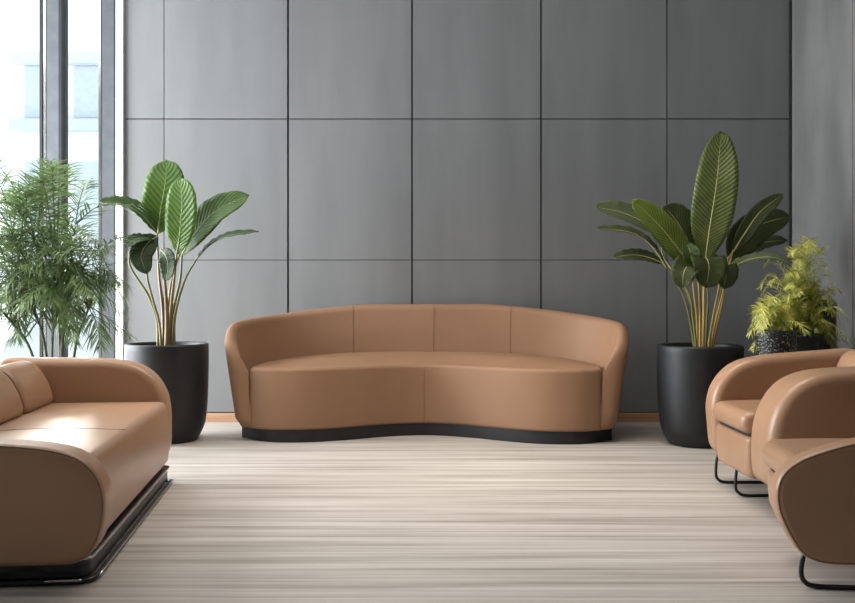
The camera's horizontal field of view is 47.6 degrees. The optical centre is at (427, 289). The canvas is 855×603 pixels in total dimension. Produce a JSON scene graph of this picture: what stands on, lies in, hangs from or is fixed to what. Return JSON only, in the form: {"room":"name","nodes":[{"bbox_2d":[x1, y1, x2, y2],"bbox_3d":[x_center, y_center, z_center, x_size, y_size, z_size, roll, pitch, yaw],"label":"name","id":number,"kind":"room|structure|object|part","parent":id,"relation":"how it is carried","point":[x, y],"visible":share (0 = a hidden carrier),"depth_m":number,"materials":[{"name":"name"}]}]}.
{"room":"lobby","nodes":[
{"label":"lobby","id":0,"kind":"room"},
{"bbox_2d":[0,422,854,602],"bbox_3d":[-0.922,1.050,2.400,7.755,0.100,10.400,0,0,0],"label":"floor","id":1,"kind":"structure","parent":0,"point":[635,516],"depth_m":4.03,"materials":[{"name":"beige wood"}]},
{"bbox_2d":[0,158,144,356],"bbox_3d":[-2.300,0.071,5.769,1.279,1.858,0.809,0,0,0],"label":"potted palm","id":2,"kind":"object","parent":1,"relation":"on","point":[64,274],"visible":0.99,"depth_m":5.72,"materials":[{"name":"green plant"}]},
{"bbox_2d":[0,357,173,586],"bbox_3d":[-1.696,0.675,4.173,1.014,0.651,1.965,0,0,-6],"label":"leather sofa","id":3,"kind":"object","parent":1,"relation":"on","point":[85,443],"visible":1,"depth_m":3.75,"materials":[{"name":"brown leather"}]},
{"bbox_2d":[0,371,22,423],"bbox_3d":[-1.915,0.469,4.174,0.201,0.227,0.545,0,0,-6],"label":"cushion","id":4,"kind":"object","parent":3,"relation":"on","point":[11,408],"depth_m":4.29,"materials":[{"name":"beige leather"}]},
{"bbox_2d":[0,361,52,413],"bbox_3d":[-1.973,0.469,4.699,0.201,0.227,0.480,0,0,-6],"label":"cushion","id":5,"kind":"object","parent":3,"relation":"on","point":[32,380],"depth_m":4.69,"materials":[{"name":"beige leather"}]},
{"bbox_3d":[-1.595,0.686,3.274,1.014,0.476,0.155,0,0,-6],"label":"arm","id":6,"kind":"part","parent":3,"relation":"part of","materials":[{"name":"beige leather"}]},
{"bbox_3d":[-1.573,0.729,4.170,0.677,0.332,1.660,0,0,-6],"label":"seat","id":7,"kind":"part","parent":3,"relation":"part of","materials":[{"name":"beige leather"}]},
{"bbox_3d":[-1.671,0.990,4.131,0.894,0.020,1.795,0,0,-6],"label":"rail","id":8,"kind":"part","parent":3,"relation":"part of","materials":[{"name":"black metal"}]},
{"bbox_3d":[-1.799,0.625,5.063,0.894,0.551,0.175,0,0,-6],"label":"arm","id":9,"kind":"part","parent":3,"relation":"part of","materials":[{"name":"beige leather"}]},
{"bbox_3d":[-1.672,0.916,4.131,0.873,0.012,1.767,0,0,-6],"label":"rail","id":10,"kind":"part","parent":3,"relation":"part of","materials":[{"name":"metal"}]},
{"bbox_2d":[99,160,258,443],"bbox_3d":[-1.608,0.063,6.446,1.049,1.873,0.572,0,0,0],"label":"potted plant","id":11,"kind":"object","parent":1,"relation":"on","point":[169,203],"visible":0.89,"depth_m":6.37,"materials":[{"name":"green plant"}]},
{"bbox_3d":[-1.884,0.075,6.409,0.074,0.651,0.245,0,0,42],"label":"stem","id":12,"kind":"part","parent":11,"relation":"part of","materials":[{"name":"green plant"}]},
{"bbox_3d":[-1.803,0.042,6.401,0.045,0.716,0.122,0,0,28],"label":"stem","id":13,"kind":"part","parent":11,"relation":"part of","materials":[{"name":"green plant"}]},
{"bbox_3d":[-1.778,0.016,6.489,0.068,0.794,0.036,0,0,-41],"label":"stem","id":14,"kind":"part","parent":11,"relation":"part of","materials":[{"name":"plant"}]},
{"bbox_3d":[-1.732,0.069,6.402,0.044,0.664,0.084,0,0,23],"label":"stem","id":15,"kind":"part","parent":11,"relation":"part of","materials":[{"name":"green plant"}]},
{"bbox_3d":[-1.735,0.677,6.460,0.545,0.645,0.545,0,0,0],"label":"pot","id":16,"kind":"part","parent":11,"relation":"part of","materials":[{"name":"black ceramic"}]},
{"bbox_3d":[-1.696,0.080,6.446,0.035,0.664,0.118,0,0,-36],"label":"stem","id":17,"kind":"part","parent":11,"relation":"part of","materials":[{"name":"green plant"}]},
{"bbox_3d":[-1.712,0.085,6.518,0.100,0.643,0.026,0,0,19],"label":"stem","id":18,"kind":"part","parent":11,"relation":"part of","materials":[{"name":"green plant"}]},
{"bbox_3d":[-1.679,0.084,6.481,0.108,0.648,0.031,0,0,30],"label":"stem","id":19,"kind":"part","parent":11,"relation":"part of","materials":[{"name":"green plant"}]},
{"bbox_3d":[-1.611,0.092,6.436,0.171,0.616,0.033,0,0,0],"label":"stem","id":20,"kind":"part","parent":11,"relation":"part of","materials":[{"name":"green plant"}]},
{"bbox_2d":[224,304,628,444],"bbox_3d":[-0.002,0.551,6.790,2.718,0.897,0.980,0,0,3],"label":"curved sofa","id":21,"kind":"object","parent":1,"relation":"on","point":[481,371],"visible":1,"depth_m":6.59,"materials":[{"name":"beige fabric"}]},
{"bbox_3d":[-0.006,0.684,6.713,2.344,0.468,0.825,0,0,2],"label":"seat","id":22,"kind":"part","parent":21,"relation":"part of","materials":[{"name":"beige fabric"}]},
{"bbox_2d":[594,131,792,448],"bbox_3d":[1.716,-0.021,6.284,1.359,2.042,0.603,0,0,0],"label":"potted plant","id":23,"kind":"object","parent":1,"relation":"on","point":[686,371],"visible":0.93,"depth_m":6.23,"materials":[{"name":"green plant"}]},
{"bbox_3d":[1.637,0.022,6.296,0.207,0.756,0.178,0,0,0],"label":"stem","id":24,"kind":"part","parent":23,"relation":"part of","materials":[{"name":"green plant"}]},
{"bbox_3d":[1.671,0.113,6.395,0.227,0.576,0.025,0,0,7],"label":"stem","id":25,"kind":"part","parent":23,"relation":"part of","materials":[{"name":"green plant"}]},
{"bbox_3d":[1.638,0.122,6.246,0.240,0.557,0.029,0,0,-28],"label":"stem","id":26,"kind":"part","parent":23,"relation":"part of","materials":[{"name":"green plant"}]},
{"bbox_3d":[1.738,0.129,6.286,0.024,0.543,0.108,0,0,35],"label":"stem","id":27,"kind":"part","parent":23,"relation":"part of","materials":[{"name":"plant"}]},
{"bbox_3d":[1.741,0.123,6.221,0.020,0.554,0.065,0,0,32],"label":"stem","id":28,"kind":"part","parent":23,"relation":"part of","materials":[{"name":"plant"}]},
{"bbox_3d":[1.784,0.109,6.351,0.020,0.584,0.093,0,0,36],"label":"stem","id":29,"kind":"part","parent":23,"relation":"part of","materials":[{"name":"green plant"}]},
{"bbox_3d":[1.770,0.677,6.300,0.547,0.645,0.547,0,0,0],"label":"pot","id":30,"kind":"part","parent":23,"relation":"part of","materials":[{"name":"black ceramic"}]},
{"bbox_3d":[1.802,0.103,6.328,0.033,0.595,0.060,0,0,23],"label":"stem","id":31,"kind":"part","parent":23,"relation":"part of","materials":[{"name":"plant"}]},
{"bbox_3d":[1.784,0.110,6.215,0.039,0.580,0.070,0,0,36],"label":"stem","id":32,"kind":"part","parent":23,"relation":"part of","materials":[{"name":"green plant"}]},
{"bbox_3d":[1.858,0.142,6.250,0.037,0.517,0.117,0,0,-41],"label":"stem","id":33,"kind":"part","parent":23,"relation":"part of","materials":[{"name":"plant"}]},
{"bbox_3d":[1.929,0.127,6.394,0.139,0.548,0.024,0,0,-17],"label":"stem","id":34,"kind":"part","parent":23,"relation":"part of","materials":[{"name":"plant"}]},
{"bbox_3d":[1.916,0.095,6.353,0.118,0.611,0.025,0,0,0],"label":"stem","id":35,"kind":"part","parent":23,"relation":"part of","materials":[{"name":"plant"}]},
{"bbox_3d":[1.909,0.070,6.303,0.148,0.661,0.056,0,0,0],"label":"stem","id":36,"kind":"part","parent":23,"relation":"part of","materials":[{"name":"plant"}]},
{"bbox_2d":[746,292,810,355],"bbox_3d":[2.008,0.503,5.652,0.352,0.993,0.383,0,0,-4],"label":"potted fern","id":37,"kind":"object","parent":1,"relation":"on","point":[773,339],"visible":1,"depth_m":5.61,"materials":[{"name":"plant"}]},
{"bbox_2d":[754,329,797,355],"bbox_3d":[2.048,0.618,5.700,0.242,0.765,0.242,0,0,0],"label":"pot","id":38,"kind":"object","parent":37,"relation":"attached to","point":[773,340],"depth_m":5.60,"materials":[{"name":"black stone"}]},
{"bbox_2d":[706,348,854,496],"bbox_3d":[1.875,0.651,4.660,0.848,0.700,0.960,0,0,0],"label":"armchair","id":39,"kind":"object","parent":1,"relation":"on","point":[753,401],"visible":0.8,"depth_m":4.48,"materials":[{"name":"beige leather"}]},
{"bbox_3d":[1.775,0.776,4.720,0.606,0.197,0.520,0,0,0],"label":"seat","id":40,"kind":"part","parent":39,"relation":"part of","materials":[{"name":"beige leather"}]},
{"bbox_2d":[713,400,760,432],"bbox_3d":[1.762,0.613,4.721,0.621,0.111,0.506,0,0,0],"label":"seat cushion","id":41,"kind":"object","parent":39,"relation":"on","point":[733,416],"depth_m":4.70,"materials":[{"name":"beige leather"}]},
{"bbox_3d":[1.846,0.919,5.010,0.728,0.165,0.015,0,0,0],"label":"leg","id":42,"kind":"part","parent":39,"relation":"part of","materials":[{"name":"black metal"}]},
{"bbox_3d":[1.846,0.919,4.690,0.728,0.165,0.015,0,0,0],"label":"leg","id":43,"kind":"part","parent":39,"relation":"part of","materials":[{"name":"black metal"}]},
{"bbox_3d":[1.869,0.583,5.058,0.813,0.555,0.165,0,0,0],"label":"arm","id":44,"kind":"part","parent":39,"relation":"part of","materials":[{"name":"beige leather"}]},
{"bbox_3d":[1.879,0.609,4.325,0.806,0.542,0.290,0,0,0],"label":"arm","id":45,"kind":"part","parent":39,"relation":"part of","materials":[{"name":"beige leather"}]},
{"bbox_3d":[2.174,0.585,4.723,0.250,0.569,0.515,0,0,0],"label":"backrest","id":46,"kind":"part","parent":39,"relation":"part of","materials":[{"name":"beige leather"}]},
{"bbox_2d":[757,233,854,351],"bbox_3d":[2.346,0.326,6.071,0.577,1.347,0.436,0,0,0],"label":"potted fern","id":47,"kind":"object","parent":1,"relation":"on","point":[801,293],"visible":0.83,"depth_m":6.03,"materials":[{"name":"green plant"}]},
{"bbox_2d":[797,333,824,351],"bbox_3d":[2.349,0.637,6.100,0.276,0.725,0.276,0,0,0],"label":"pot","id":48,"kind":"object","parent":47,"relation":"attached to","point":[815,341],"depth_m":5.97,"materials":[{"name":"black ceramic"}]},
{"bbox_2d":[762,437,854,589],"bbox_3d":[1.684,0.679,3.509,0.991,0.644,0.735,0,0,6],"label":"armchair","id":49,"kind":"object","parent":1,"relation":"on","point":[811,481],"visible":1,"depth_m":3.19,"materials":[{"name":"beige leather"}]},
{"bbox_3d":[1.634,0.779,3.457,0.733,0.202,0.450,0,0,6],"label":"seat","id":50,"kind":"part","parent":49,"relation":"part of","materials":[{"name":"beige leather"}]},
{"bbox_2d":[762,438,848,470],"bbox_3d":[1.579,0.615,3.467,0.671,0.110,0.449,0,0,6],"label":"seat cushion","id":51,"kind":"object","parent":49,"relation":"on","point":[775,452],"depth_m":3.52,"materials":[{"name":"beige leather"}]},
{"bbox_3d":[1.629,0.933,3.211,0.772,0.135,0.017,0,0,6],"label":"leg","id":52,"kind":"part","parent":49,"relation":"part of","materials":[{"name":"black metal"}]},
{"bbox_2d":[794,299,829,348],"bbox_3d":[2.620,0.532,6.620,0.180,0.936,0.180,0,0,0],"label":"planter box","id":53,"kind":"object","parent":1,"relation":"on","point":[827,318],"visible":0.02,"depth_m":6.53,"materials":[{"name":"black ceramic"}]},
{"bbox_2d":[124,0,788,412],"bbox_3d":[0.228,-0.710,7.475,5.055,3.420,0.250,0,0,0],"label":"wall","id":54,"kind":"structure","parent":0,"point":[382,151],"depth_m":7.35,"materials":[{"name":"grey metal"}]},
{"bbox_2d":[39,0,115,358],"bbox_3d":[-3.476,-0.710,7.400,2.247,3.420,0.140,0,0,0],"label":"window","id":55,"kind":"structure","parent":54,"relation":"in","point":[53,14],"depth_m":7.33,"materials":[{"name":"grey metal"}]},
{"bbox_2d":[116,0,124,359],"bbox_3d":[-2.326,-0.710,7.460,0.053,3.420,0.280,0,0,0],"label":"trim","id":56,"kind":"structure","parent":54,"relation":"attached to","point":[120,119],"depth_m":7.32,"materials":[{"name":"white paint"}]},
{"bbox_2d":[205,413,659,421],"bbox_3d":[0.218,0.966,7.359,5.035,0.067,0.045,0,0,0],"label":"baseboard","id":57,"kind":"structure","parent":54,"relation":"attached to","point":[210,417],"depth_m":7.34,"materials":[{"name":"brown wood"}]},
{"bbox_2d":[792,0,854,348],"bbox_3d":[2.855,-0.710,2.500,0.200,3.420,10.200,0,0,0],"label":"wall","id":58,"kind":"structure","parent":0,"point":[823,31],"depth_m":6.71,"materials":[{"name":"grey paint"}]},
{"bbox_2d":[788,0,791,303],"bbox_3d":[2.748,-0.710,7.355,0.011,3.420,0.050,0,0,0],"label":"trim","id":59,"kind":"structure","parent":58,"relation":"attached to","point":[790,1],"depth_m":7.33,"materials":[{"name":"black metal"}]},
{"label":"outside","id":60,"kind":"structure","parent":0,"visible":0},
{"bbox_2d":[0,304,97,360],"bbox_3d":[-10.000,1.210,25.000,100.000,0.180,130.000,0,0,0],"label":"ground","id":61,"kind":"structure","parent":60,"point":[24,352],"depth_m":19.23,"materials":[{"name":"white"}]},
{"bbox_2d":[8,52,97,332],"bbox_3d":[-7.375,-2.470,28.825,6.550,7.180,8.350,0,0,0],"label":"office building","id":62,"kind":"structure","parent":61,"relation":"on","point":[82,66],"depth_m":24.96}
]}

